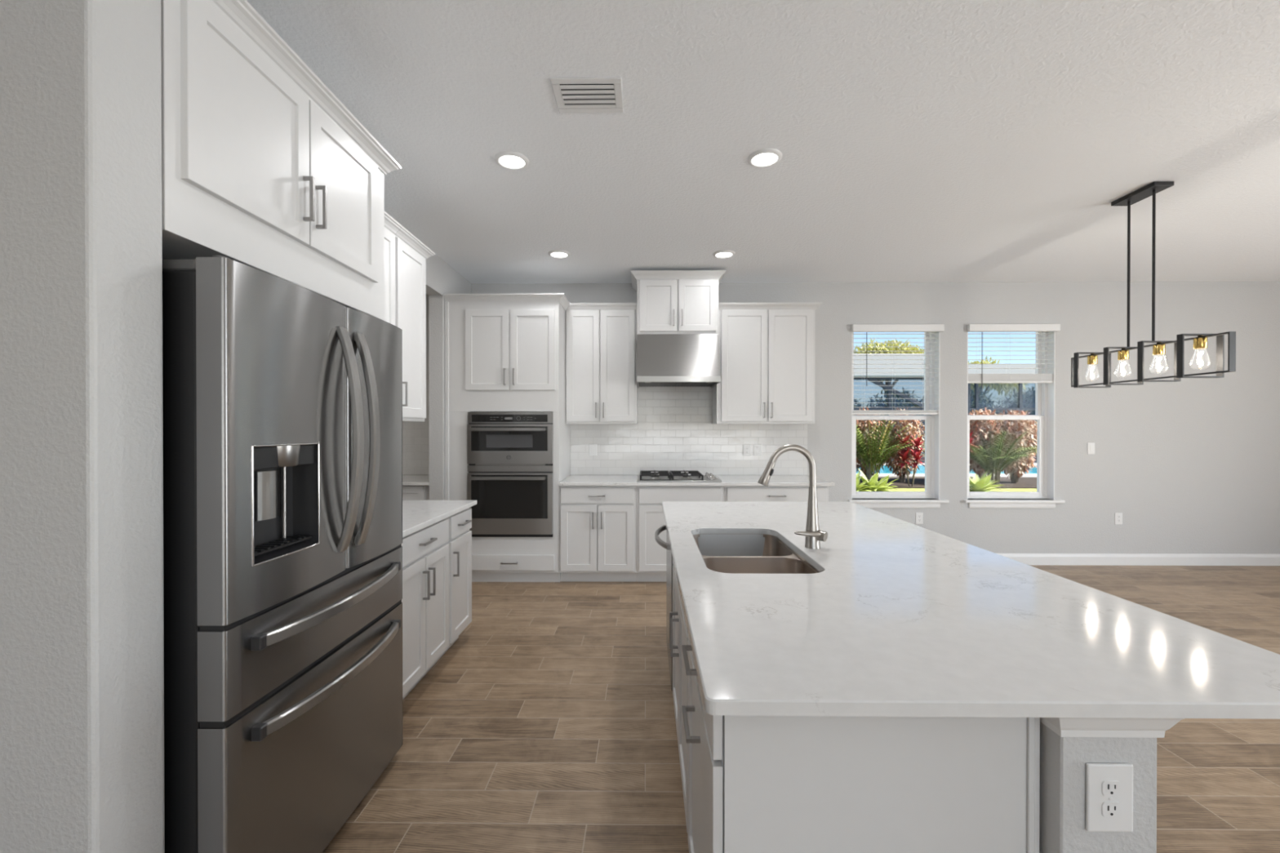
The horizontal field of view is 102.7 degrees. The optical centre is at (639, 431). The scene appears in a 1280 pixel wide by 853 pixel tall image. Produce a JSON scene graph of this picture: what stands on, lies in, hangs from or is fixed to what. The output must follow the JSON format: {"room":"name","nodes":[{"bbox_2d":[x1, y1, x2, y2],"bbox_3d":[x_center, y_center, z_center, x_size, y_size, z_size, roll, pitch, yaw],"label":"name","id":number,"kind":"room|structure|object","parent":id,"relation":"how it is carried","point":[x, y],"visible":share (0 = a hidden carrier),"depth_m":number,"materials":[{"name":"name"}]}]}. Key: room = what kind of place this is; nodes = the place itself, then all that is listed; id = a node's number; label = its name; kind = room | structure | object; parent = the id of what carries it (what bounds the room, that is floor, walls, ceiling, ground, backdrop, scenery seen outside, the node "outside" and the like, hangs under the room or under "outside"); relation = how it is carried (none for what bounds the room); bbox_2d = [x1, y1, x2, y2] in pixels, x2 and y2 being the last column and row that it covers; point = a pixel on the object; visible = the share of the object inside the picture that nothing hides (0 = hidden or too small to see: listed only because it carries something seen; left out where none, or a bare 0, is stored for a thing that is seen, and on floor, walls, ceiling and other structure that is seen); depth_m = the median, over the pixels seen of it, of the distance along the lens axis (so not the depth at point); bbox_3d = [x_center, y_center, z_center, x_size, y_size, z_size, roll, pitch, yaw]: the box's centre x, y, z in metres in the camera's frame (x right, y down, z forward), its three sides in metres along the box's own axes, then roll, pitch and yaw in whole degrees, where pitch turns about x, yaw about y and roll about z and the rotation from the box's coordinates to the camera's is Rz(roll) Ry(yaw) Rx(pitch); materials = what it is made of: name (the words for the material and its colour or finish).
{"room":"kitchen","nodes":[
{"label":"kitchen","id":0,"kind":"room"},
{"bbox_2d":[0,0,164,852],"bbox_3d":[-3.170,-0.060,1.183,4.034,2.890,0.167,0,0,1],"label":"wall","id":1,"kind":"structure","parent":0,"point":[82,637],"depth_m":1.08,"materials":[{"name":"grey paint"}]},
{"bbox_2d":[160,0,401,320],"bbox_3d":[-1.438,0.087,1.803,0.681,2.590,1.101,0,0,1],"label":"upper cabinet","id":2,"kind":"object","parent":1,"relation":"attached to","point":[264,168],"visible":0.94,"depth_m":1.55,"materials":[{"name":"white paint"}]},
{"bbox_2d":[426,253,471,500],"bbox_3d":[-1.827,-0.069,3.276,0.125,2.890,4.048,0,0,1],"label":"wall","id":3,"kind":"structure","parent":0,"point":[442,278],"depth_m":4.55,"materials":[{"name":"grey paint"}]},
{"bbox_2d":[384,211,402,325],"bbox_3d":[-1.588,-0.637,2.668,0.361,1.150,0.722,0,0,1],"label":"upper cabinet","id":4,"kind":"object","parent":3,"relation":"attached to","point":[392,226],"visible":0.07,"depth_m":2.95,"materials":[{"name":"white paint"}]},
{"bbox_2d":[395,226,435,421],"bbox_3d":[-1.582,-0.639,3.268,0.361,1.150,0.474,0,0,1],"label":"upper cabinet","id":5,"kind":"object","parent":3,"relation":"attached to","point":[411,254],"visible":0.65,"depth_m":3.24,"materials":[{"name":"white paint"}]},
{"bbox_2d":[246,0,1279,284],"bbox_3d":[1.191,-1.621,-0.870,13.200,0.250,13.500,0,0,1],"label":"ceiling","id":6,"kind":"structure","parent":0,"point":[917,140],"depth_m":2.58,"materials":[{"name":"white paint"}]},
{"bbox_2d":[494,151,528,169],"bbox_3d":[-0.715,-1.505,2.857,0.188,0.015,0.188,0,0,1],"label":"recessed light","id":7,"kind":"object","parent":6,"relation":"in","point":[511,160],"visible":1,"depth_m":2.83,"materials":[{"name":"white plastic"}]},
{"bbox_2d":[498,155,524,168],"bbox_3d":[-0.715,-1.501,2.857,0.141,0.007,0.141,0,0,1],"label":"diffuser","id":8,"kind":"object","parent":7,"relation":"attached to","point":[506,162],"depth_m":2.85,"materials":[{"name":"white plastic"}]},
{"bbox_2d":[547,249,570,258],"bbox_3d":[-0.692,-1.512,4.383,0.188,0.015,0.188,0,0,1],"label":"recessed light","id":9,"kind":"object","parent":6,"relation":"in","point":[559,254],"visible":1,"depth_m":4.36,"materials":[{"name":"white plastic"}]},
{"bbox_2d":[551,252,567,257],"bbox_3d":[-0.692,-1.508,4.383,0.141,0.007,0.141,0,0,1],"label":"diffuser","id":10,"kind":"object","parent":9,"relation":"attached to","point":[553,254],"depth_m":4.37,"materials":[{"name":"white plastic"}]},
{"bbox_2d":[550,77,623,113],"bbox_3d":[-0.231,-1.504,2.301,0.304,0.012,0.236,0,0,1],"label":"ceiling vent","id":11,"kind":"object","parent":6,"relation":"in","point":[580,95],"visible":1,"depth_m":2.29,"materials":[{"name":"white plastic"}]},
{"bbox_2d":[712,249,734,258],"bbox_3d":[0.719,-1.512,4.384,0.188,0.015,0.188,0,0,1],"label":"recessed light","id":12,"kind":"object","parent":6,"relation":"in","point":[722,254],"visible":1,"depth_m":4.36,"materials":[{"name":"white plastic"}]},
{"bbox_2d":[715,252,732,257],"bbox_3d":[0.719,-1.508,4.384,0.141,0.007,0.141,0,0,1],"label":"diffuser","id":13,"kind":"object","parent":12,"relation":"attached to","point":[717,254],"depth_m":4.37,"materials":[{"name":"white plastic"}]},
{"bbox_2d":[747,148,782,167],"bbox_3d":[0.690,-1.505,2.832,0.188,0.015,0.188,0,0,1],"label":"recessed light","id":14,"kind":"object","parent":6,"relation":"in","point":[764,157],"visible":1,"depth_m":2.81,"materials":[{"name":"white plastic"}]},
{"bbox_2d":[751,153,777,165],"bbox_3d":[0.690,-1.501,2.832,0.141,0.007,0.141,0,0,1],"label":"diffuser","id":15,"kind":"object","parent":14,"relation":"attached to","point":[757,159],"depth_m":2.82,"materials":[{"name":"white plastic"}]},
{"bbox_2d":[1071,181,1235,387],"bbox_3d":[3.176,-0.909,3.247,0.230,1.210,1.020,0,0,1],"label":"chandelier","id":16,"kind":"object","parent":6,"relation":"hanging from","point":[1200,342],"visible":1,"depth_m":3.16,"materials":[{"name":"black metal"}]},
{"bbox_2d":[1087,353,1097,364],"bbox_3d":[3.180,-0.507,3.598,0.055,0.074,0.055,0,0,1],"label":"socket","id":17,"kind":"object","parent":16,"relation":"attached to","point":[1092,359],"depth_m":3.58,"materials":[{"name":"gold metal"}]},
{"bbox_2d":[1117,348,1128,359],"bbox_3d":[3.177,-0.506,3.365,0.055,0.074,0.055,0,0,1],"label":"socket","id":18,"kind":"object","parent":16,"relation":"attached to","point":[1123,353],"depth_m":3.35,"materials":[{"name":"gold metal"}]},
{"bbox_2d":[1152,342,1165,355],"bbox_3d":[3.175,-0.505,3.131,0.055,0.074,0.055,0,0,1],"label":"socket","id":19,"kind":"object","parent":16,"relation":"attached to","point":[1158,348],"depth_m":3.11,"materials":[{"name":"gold metal"}]},
{"bbox_2d":[1193,335,1207,349],"bbox_3d":[3.172,-0.504,2.898,0.055,0.074,0.055,0,0,1],"label":"socket","id":20,"kind":"object","parent":16,"relation":"attached to","point":[1200,342],"depth_m":2.88,"materials":[{"name":"gold metal"}]},
{"bbox_2d":[321,564,1279,852],"bbox_3d":[1.205,1.448,0.433,12.800,0.120,10.080,0,0,1],"label":"floor","id":21,"kind":"structure","parent":0,"point":[548,725],"depth_m":2.31,"materials":[{"name":"brown wood"}]},
{"bbox_2d":[162,255,402,852],"bbox_3d":[-1.345,0.469,1.727,0.822,1.826,0.925,0,0,1],"label":"refrigerator","id":22,"kind":"object","parent":21,"relation":"on","point":[282,399],"visible":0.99,"depth_m":1.42,"materials":[{"name":"grey metal"}]},
{"bbox_2d":[402,485,429,500],"bbox_3d":[-2.864,0.926,4.938,1.965,0.884,0.751,0,0,1],"label":"pantry cabinet","id":23,"kind":"object","parent":21,"relation":"on","point":[409,492],"visible":0.02,"depth_m":4.59,"materials":[{"name":"white paint"}]},
{"bbox_2d":[402,475,429,485],"bbox_3d":[-2.860,0.469,4.933,1.973,0.028,0.739,0,0,1],"label":"countertop","id":24,"kind":"structure","parent":23,"relation":"on","point":[407,480],"depth_m":4.74,"materials":[{"name":"white stone"}]},
{"bbox_2d":[401,517,448,699],"bbox_3d":[-1.429,0.936,2.668,0.681,0.884,0.711,0,0,1],"label":"base cabinet","id":25,"kind":"object","parent":21,"relation":"on","point":[425,551],"visible":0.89,"depth_m":2.65,"materials":[{"name":"white paint"}]},
{"bbox_2d":[402,500,476,537],"bbox_3d":[-1.431,0.477,2.870,0.671,0.028,1.120,0,0,1],"label":"countertop","id":26,"kind":"structure","parent":25,"relation":"on","point":[417,515],"depth_m":2.98,"materials":[{"name":"white stone"}]},
{"bbox_2d":[435,507,471,663],"bbox_3d":[-1.422,0.934,3.219,0.681,0.884,0.385,0,0,1],"label":"base cabinet","id":27,"kind":"object","parent":21,"relation":"on","point":[460,542],"visible":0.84,"depth_m":3.20,"materials":[{"name":"white paint"}]},
{"bbox_2d":[443,293,570,582],"bbox_3d":[-1.207,0.073,4.916,1.071,2.590,0.751,0,0,1],"label":"tall cabinet","id":28,"kind":"object","parent":21,"relation":"on","point":[504,353],"visible":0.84,"depth_m":4.59,"materials":[{"name":"white paint"}]},
{"bbox_2d":[466,412,553,537],"bbox_3d":[-1.157,0.387,4.824,0.758,1.116,0.642,0,0,1],"label":"wall oven","id":29,"kind":"object","parent":28,"relation":"in","point":[509,455],"visible":1,"depth_m":4.56,"materials":[{"name":"grey metal"}]},
{"bbox_2d":[559,485,636,581],"bbox_3d":[-0.376,0.927,4.911,0.691,0.884,0.751,0,0,1],"label":"base cabinet","id":30,"kind":"object","parent":21,"relation":"on","point":[597,523],"visible":0.94,"depth_m":4.58,"materials":[{"name":"white paint"}]},
{"bbox_2d":[654,524,673,691],"bbox_3d":[0.423,0.938,2.788,0.684,0.880,0.601,0,0,1],"label":"dishwasher","id":31,"kind":"object","parent":21,"relation":"on","point":[666,545],"visible":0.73,"depth_m":2.76,"materials":[{"name":"grey metal"}]},
{"bbox_2d":[635,485,724,582],"bbox_3d":[0.362,0.927,4.903,0.783,0.884,0.751,0,0,1],"label":"base cabinet","id":32,"kind":"object","parent":21,"relation":"on","point":[651,557],"visible":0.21,"depth_m":4.57,"materials":[{"name":"white paint"}]},
{"bbox_2d":[669,533,764,831],"bbox_3d":[0.448,0.939,2.041,0.658,0.884,0.880,0,0,1],"label":"base cabinet","id":33,"kind":"object","parent":21,"relation":"on","point":[709,544],"visible":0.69,"depth_m":2.31,"materials":[{"name":"white paint"}]},
{"bbox_2d":[662,501,1279,719],"bbox_3d":[0.747,0.480,2.128,1.235,0.027,2.472,0,0,1],"label":"countertop","id":34,"kind":"structure","parent":33,"relation":"on","point":[898,617],"depth_m":1.16,"materials":[{"name":"white stone"}]},
{"bbox_2d":[693,533,819,573],"bbox_3d":[0.435,0.602,2.074,0.450,0.213,0.822,0,0,1],"label":"sink","id":35,"kind":"object","parent":34,"relation":"in","point":[777,557],"visible":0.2,"depth_m":2.06,"materials":[{"name":"silver metal"}]},
{"bbox_2d":[757,444,827,549],"bbox_3d":[0.611,0.260,2.047,0.271,0.414,0.084,0,0,1],"label":"kitchen faucet","id":36,"kind":"object","parent":34,"relation":"on","point":[813,535],"visible":1,"depth_m":2.04,"materials":[{"name":"silver metal"}]},
{"bbox_2d":[724,485,828,501],"bbox_3d":[1.220,0.927,4.894,0.931,0.884,0.751,0,0,1],"label":"base cabinet","id":37,"kind":"object","parent":21,"relation":"on","point":[731,493],"visible":0.27,"depth_m":4.55,"materials":[{"name":"white paint"}]},
{"bbox_2d":[558,475,835,485],"bbox_3d":[0.501,0.469,4.896,2.442,0.028,0.739,0,0,1],"label":"countertop","id":38,"kind":"structure","parent":37,"relation":"on","point":[572,480],"depth_m":4.59,"materials":[{"name":"white stone"}]},
{"bbox_2d":[636,470,722,481],"bbox_3d":[0.358,0.422,4.863,0.765,0.065,0.530,0,0,1],"label":"gas cooktop","id":39,"kind":"object","parent":38,"relation":"in","point":[645,476],"visible":1,"depth_m":4.73,"materials":[{"name":"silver metal"}]},
{"bbox_2d":[681,629,1039,852],"bbox_3d":[0.440,0.942,1.291,0.658,0.884,0.616,0,0,1],"label":"base cabinet","id":40,"kind":"object","parent":21,"relation":"on","point":[756,784],"visible":0.6,"depth_m":0.99,"materials":[{"name":"white paint"}]},
{"bbox_2d":[402,281,1279,554],"bbox_3d":[1.259,-0.078,5.361,12.800,2.890,0.210,0,0,1],"label":"wall","id":41,"kind":"structure","parent":0,"point":[1189,465],"depth_m":5.23,"materials":[{"name":"grey paint"}]},
{"bbox_2d":[589,444,596,455],"bbox_3d":[-0.483,0.192,5.272,0.080,0.116,0.008,0,0,1],"label":"light switch","id":42,"kind":"object","parent":41,"relation":"attached to","point":[593,447],"visible":1,"depth_m":5.27,"materials":[{"name":"white plastic"}]},
{"bbox_2d":[565,302,637,424],"bbox_3d":[-0.373,-0.649,5.089,0.690,1.154,0.381,0,0,1],"label":"upper cabinet","id":43,"kind":"object","parent":41,"relation":"attached to","point":[602,385],"visible":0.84,"depth_m":4.94,"materials":[{"name":"white paint"}]},
{"bbox_2d":[630,270,725,334],"bbox_3d":[0.356,-1.197,5.001,0.880,0.579,0.536,0,0,1],"label":"upper cabinet","id":44,"kind":"object","parent":41,"relation":"attached to","point":[668,301],"visible":0.98,"depth_m":4.78,"materials":[{"name":"white paint"}]},
{"bbox_2d":[636,333,721,387],"bbox_3d":[0.355,-0.674,4.936,0.760,0.462,0.650,0,0,1],"label":"range hood","id":45,"kind":"object","parent":44,"relation":"attached to","point":[663,360],"visible":1,"depth_m":4.69,"materials":[{"name":"silver metal"}]},
{"bbox_2d":[742,444,751,456],"bbox_3d":[1.099,0.194,5.255,0.080,0.120,0.008,0,0,1],"label":"power outlet","id":46,"kind":"object","parent":41,"relation":"attached to","point":[746,447],"visible":1,"depth_m":5.25,"materials":[{"name":"white plastic"}]},
{"bbox_2d":[745,446,748,453],"bbox_3d":[1.099,0.194,5.252,0.034,0.068,0.002,0,0,1],"label":"receptacle","id":47,"kind":"object","parent":46,"relation":"attached to","point":[746,447],"depth_m":5.25,"materials":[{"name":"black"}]},
{"bbox_2d":[753,444,761,456],"bbox_3d":[1.208,0.194,5.253,0.080,0.120,0.008,0,0,1],"label":"light switch","id":48,"kind":"object","parent":41,"relation":"attached to","point":[757,447],"visible":1,"depth_m":5.25,"materials":[{"name":"white plastic"}]},
{"bbox_2d":[712,302,822,423],"bbox_3d":[1.240,-0.649,5.072,0.996,1.154,0.381,0,0,1],"label":"upper cabinet","id":49,"kind":"object","parent":41,"relation":"attached to","point":[767,349],"visible":0.92,"depth_m":4.92,"materials":[{"name":"white paint"}]},
{"bbox_2d":[848,332,949,507],"bbox_3d":[2.642,-0.148,5.316,1.008,1.870,0.220,0,0,1],"label":"window","id":50,"kind":"structure","parent":41,"relation":"in","point":[930,498],"depth_m":5.33,"materials":[{"name":"white plastic"}]},
{"bbox_2d":[851,324,944,414],"bbox_3d":[2.630,-0.628,5.260,0.926,0.917,0.113,0,0,1],"label":"window blind","id":51,"kind":"object","parent":50,"relation":"attached to","point":[866,328],"visible":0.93,"depth_m":5.26,"materials":[{"name":"grey plastic"}]},
{"bbox_2d":[915,512,923,524],"bbox_3d":[2.865,0.893,5.248,0.074,0.116,0.008,0,0,1],"label":"power outlet","id":52,"kind":"object","parent":41,"relation":"attached to","point":[919,516],"visible":1,"depth_m":5.25,"materials":[{"name":"white plastic"}]},
{"bbox_2d":[963,331,1065,508],"bbox_3d":[3.815,-0.148,5.303,0.999,1.870,0.220,0,0,1],"label":"window","id":53,"kind":"structure","parent":41,"relation":"in","point":[1044,393],"depth_m":5.32,"materials":[{"name":"white plastic"}]},
{"bbox_2d":[967,324,1060,392],"bbox_3d":[3.802,-0.740,5.247,0.917,0.693,0.113,0,0,1],"label":"window blind","id":54,"kind":"object","parent":53,"relation":"attached to","point":[982,378],"visible":0.88,"depth_m":5.25,"materials":[{"name":"grey plastic"}]},
{"bbox_2d":[1087,442,1094,454],"bbox_3d":[4.605,0.177,5.226,0.074,0.118,0.008,0,0,1],"label":"light switch","id":55,"kind":"object","parent":41,"relation":"attached to","point":[1091,446],"visible":1,"depth_m":5.22,"materials":[{"name":"white plastic"}]},
{"bbox_2d":[1115,512,1122,524],"bbox_3d":[4.886,0.893,5.226,0.076,0.118,0.008,0,0,1],"label":"power outlet","id":56,"kind":"object","parent":41,"relation":"attached to","point":[1118,516],"visible":1,"depth_m":5.22,"materials":[{"name":"white plastic"}]},
{"bbox_2d":[996,553,1279,565],"bbox_3d":[4.597,1.310,5.228,5.760,0.115,0.016,0,0,1],"label":"baseboard","id":57,"kind":"structure","parent":41,"relation":"attached to","point":[1104,559],"depth_m":5.21,"materials":[{"name":"white paint"}]},
{"bbox_2d":[1039,721,1156,852],"bbox_3d":[0.874,0.938,2.137,0.176,0.886,2.395,0,0,1],"label":"wall","id":58,"kind":"structure","parent":0,"point":[1063,760],"depth_m":0.94,"materials":[{"name":"grey paint"}]},
{"bbox_2d":[1085,763,1133,831],"bbox_3d":[0.857,0.669,0.934,0.083,0.124,0.008,0,0,1],"label":"power outlet","id":59,"kind":"object","parent":58,"relation":"attached to","point":[1108,786],"visible":1,"depth_m":0.93,"materials":[{"name":"white plastic"}]},
{"bbox_2d":[1102,780,1120,795],"bbox_3d":[0.857,0.649,0.931,0.033,0.027,0.002,0,0,1],"label":"receptacle","id":60,"kind":"object","parent":59,"relation":"attached to","point":[1109,788],"depth_m":0.93,"materials":[{"name":"white plastic"}]},
{"bbox_2d":[1102,801,1120,817],"bbox_3d":[0.857,0.688,0.931,0.033,0.027,0.002,0,0,1],"label":"receptacle","id":61,"kind":"object","parent":59,"relation":"attached to","point":[1109,809],"depth_m":0.93,"materials":[{"name":"white plastic"}]},
{"bbox_2d":[1040,717,1184,737],"bbox_3d":[0.874,0.524,2.122,0.230,0.058,2.422,0,0,1],"label":"trim","id":62,"kind":"structure","parent":58,"relation":"attached to","point":[1062,726],"depth_m":0.93,"materials":[{"name":"white paint"}]},
{"label":"outside","id":63,"kind":"structure","parent":0,"visible":0},
{"bbox_2d":[857,441,1036,491],"bbox_3d":[20.412,1.576,37.526,80.000,0.400,64.520,0,0,1],"label":"lawn","id":64,"kind":"structure","parent":63,"point":[923,454],"depth_m":13.04,"materials":[{"name":"green plant"}]},
{"bbox_2d":[853,399,871,435],"bbox_3d":[9.960,-0.309,26.422,4.987,3.568,3.554,0,0,1],"label":"leafy tree","id":65,"kind":"object","parent":64,"relation":"on","point":[856,403],"visible":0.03,"depth_m":25.92,"materials":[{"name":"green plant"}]},
{"bbox_2d":[856,471,876,491],"bbox_3d":[5.088,1.229,12.254,1.102,0.558,1.072,0,0,-17],"label":"bromeliad","id":66,"kind":"object","parent":64,"relation":"on","point":[860,487],"visible":0.23,"depth_m":12.09,"materials":[{"name":"green plant"}]},
{"bbox_2d":[857,469,891,491],"bbox_3d":[5.540,1.210,12.460,1.150,0.594,1.116,0,0,1],"label":"bromeliad","id":67,"kind":"object","parent":64,"relation":"on","point":[873,482],"visible":0.6,"depth_m":12.26,"materials":[{"name":"green plant"}]},
{"bbox_2d":[876,475,897,489],"bbox_3d":[6.009,1.278,12.721,0.723,0.426,0.867,0,0,1],"label":"bromeliad","id":68,"kind":"object","parent":64,"relation":"on","point":[885,482],"visible":0.38,"depth_m":12.55,"materials":[{"name":"green plant"}]},
{"bbox_2d":[853,338,924,451],"bbox_3d":[14.014,-1.900,28.840,6.167,6.685,5.355,0,0,1],"label":"leafy tree","id":69,"kind":"object","parent":64,"relation":"on","point":[901,348],"visible":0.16,"depth_m":27.98,"materials":[{"name":"green plant"}]},
{"bbox_2d":[860,387,924,436],"bbox_3d":[13.142,-0.382,26.078,4.960,3.716,3.471,0,0,1],"label":"leafy tree","id":70,"kind":"object","parent":64,"relation":"on","point":[883,405],"visible":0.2,"depth_m":25.66,"materials":[{"name":"green plant"}]},
{"bbox_2d":[859,477,1036,488],"bbox_3d":[12.161,1.516,14.650,20.000,0.120,2.850,0,0,1],"label":"planting bed","id":71,"kind":"object","parent":64,"relation":"on","point":[919,482],"visible":0.11,"depth_m":14.44,"materials":[{"name":"brown soil"}]},
{"bbox_2d":[853,414,862,466],"bbox_3d":[5.713,0.372,14.692,1.556,2.193,1.259,0,0,1],"label":"shrub","id":72,"kind":"object","parent":71,"relation":"on","point":[854,415],"visible":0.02,"depth_m":14.45,"materials":[{"name":"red plant"}]},
{"bbox_2d":[856,406,892,477],"bbox_3d":[6.630,0.371,14.836,1.510,2.194,1.261,0,0,1],"label":"shrub","id":73,"kind":"object","parent":71,"relation":"on","point":[861,467],"visible":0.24,"depth_m":14.61,"materials":[{"name":"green plant"}]},
{"bbox_2d":[856,414,923,482],"bbox_3d":[6.223,0.498,13.968,2.419,1.946,2.401,0,0,1],"label":"areca palm","id":74,"kind":"object","parent":71,"relation":"on","point":[868,465],"visible":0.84,"depth_m":13.61,"materials":[{"name":"green plant"}]},
{"bbox_2d":[877,408,924,482],"bbox_3d":[7.509,0.384,14.658,1.489,2.170,1.264,0,0,1],"label":"shrub","id":75,"kind":"object","parent":71,"relation":"on","point":[901,473],"visible":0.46,"depth_m":14.49,"materials":[{"name":"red plant"}]},
{"bbox_2d":[893,433,924,487],"bbox_3d":[7.133,0.762,13.480,0.959,1.425,0.924,0,0,25],"label":"ti plant","id":76,"kind":"object","parent":71,"relation":"on","point":[917,442],"visible":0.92,"depth_m":13.44,"materials":[{"name":"red plant"}]},
{"bbox_2d":[924,419,978,463],"bbox_3d":[8.914,0.402,14.768,1.446,2.137,1.279,0,0,23],"label":"shrub","id":77,"kind":"object","parent":71,"relation":"on","point":[973,429],"visible":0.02,"depth_m":14.44,"materials":[{"name":"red plant"}]},
{"bbox_2d":[969,430,979,454],"bbox_3d":[8.778,0.717,14.015,0.928,1.510,0.936,0,0,31],"label":"ti plant","id":78,"kind":"object","parent":71,"relation":"on","point":[971,432],"visible":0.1,"depth_m":13.83,"materials":[{"name":"red plant"}]},
{"bbox_2d":[969,407,1012,478],"bbox_3d":[9.794,0.386,14.656,1.470,2.166,1.309,0,0,1],"label":"shrub","id":79,"kind":"object","parent":71,"relation":"on","point":[976,469],"visible":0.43,"depth_m":14.43,"materials":[{"name":"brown plant"}]},
{"bbox_2d":[969,429,1036,484],"bbox_3d":[9.433,0.708,13.744,1.876,1.530,2.197,0,0,-37],"label":"areca palm","id":80,"kind":"object","parent":71,"relation":"on","point":[986,465],"visible":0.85,"depth_m":13.58,"materials":[{"name":"green plant"}]},
{"bbox_2d":[987,408,1037,483],"bbox_3d":[10.603,0.415,14.474,1.499,2.109,1.287,0,0,1],"label":"shrub","id":81,"kind":"object","parent":71,"relation":"on","point":[1017,470],"visible":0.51,"depth_m":14.27,"materials":[{"name":"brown plant"}]},
{"bbox_2d":[971,472,1000,491],"bbox_3d":[8.477,1.256,12.620,0.783,0.473,0.837,0,0,1],"label":"bromeliad","id":82,"kind":"object","parent":64,"relation":"on","point":[988,478],"visible":0.23,"depth_m":12.49,"materials":[{"name":"green plant"}]},
{"bbox_2d":[968,471,1004,491],"bbox_3d":[8.079,1.210,12.278,1.029,0.587,1.041,0,0,28],"label":"bromeliad","id":83,"kind":"object","parent":64,"relation":"on","point":[976,484],"visible":0.66,"depth_m":12.14,"materials":[{"name":"green plant"}]},
{"bbox_2d":[970,384,1017,433],"bbox_3d":[16.787,-0.445,26.401,5.131,3.840,3.552,0,0,1],"label":"leafy tree","id":84,"kind":"object","parent":64,"relation":"on","point":[981,405],"visible":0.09,"depth_m":25.59,"materials":[{"name":"green plant"}]},
{"bbox_2d":[968,355,1029,435],"bbox_3d":[21.663,-1.669,32.834,5.602,6.190,5.223,0,0,1],"label":"leafy tree","id":85,"kind":"object","parent":64,"relation":"on","point":[1005,387],"visible":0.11,"depth_m":31.90,"materials":[{"name":"green plant"}]},
{"bbox_2d":[995,386,1037,460],"bbox_3d":[19.986,-0.463,25.864,5.062,3.880,3.551,0,0,1],"label":"leafy tree","id":86,"kind":"object","parent":64,"relation":"on","point":[1029,401],"visible":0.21,"depth_m":25.54,"materials":[{"name":"green plant"}]},
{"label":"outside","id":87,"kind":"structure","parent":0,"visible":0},
{"bbox_2d":[856,462,1036,477],"bbox_3d":[13.219,1.478,19.963,22.000,0.150,7.800,0,0,1],"label":"pool deck","id":88,"kind":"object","parent":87,"point":[881,475],"depth_m":16.38,"materials":[{"name":"white concrete"}]},
{"bbox_2d":[853,353,1036,462],"bbox_3d":[12.746,-0.969,22.408,17.000,4.720,0.900,0,0,1],"label":"pool enclosure","id":89,"kind":"object","parent":88,"relation":"on","point":[906,363],"visible":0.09,"depth_m":22.11,"materials":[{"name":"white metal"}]},
{"bbox_2d":[856,465,1036,473],"bbox_3d":[12.208,1.452,18.974,16.000,0.110,3.800,0,0,1],"label":"pool","id":90,"kind":"object","parent":88,"relation":"in","point":[922,468],"depth_m":18.18,"materials":[{"name":"teal liquid"}]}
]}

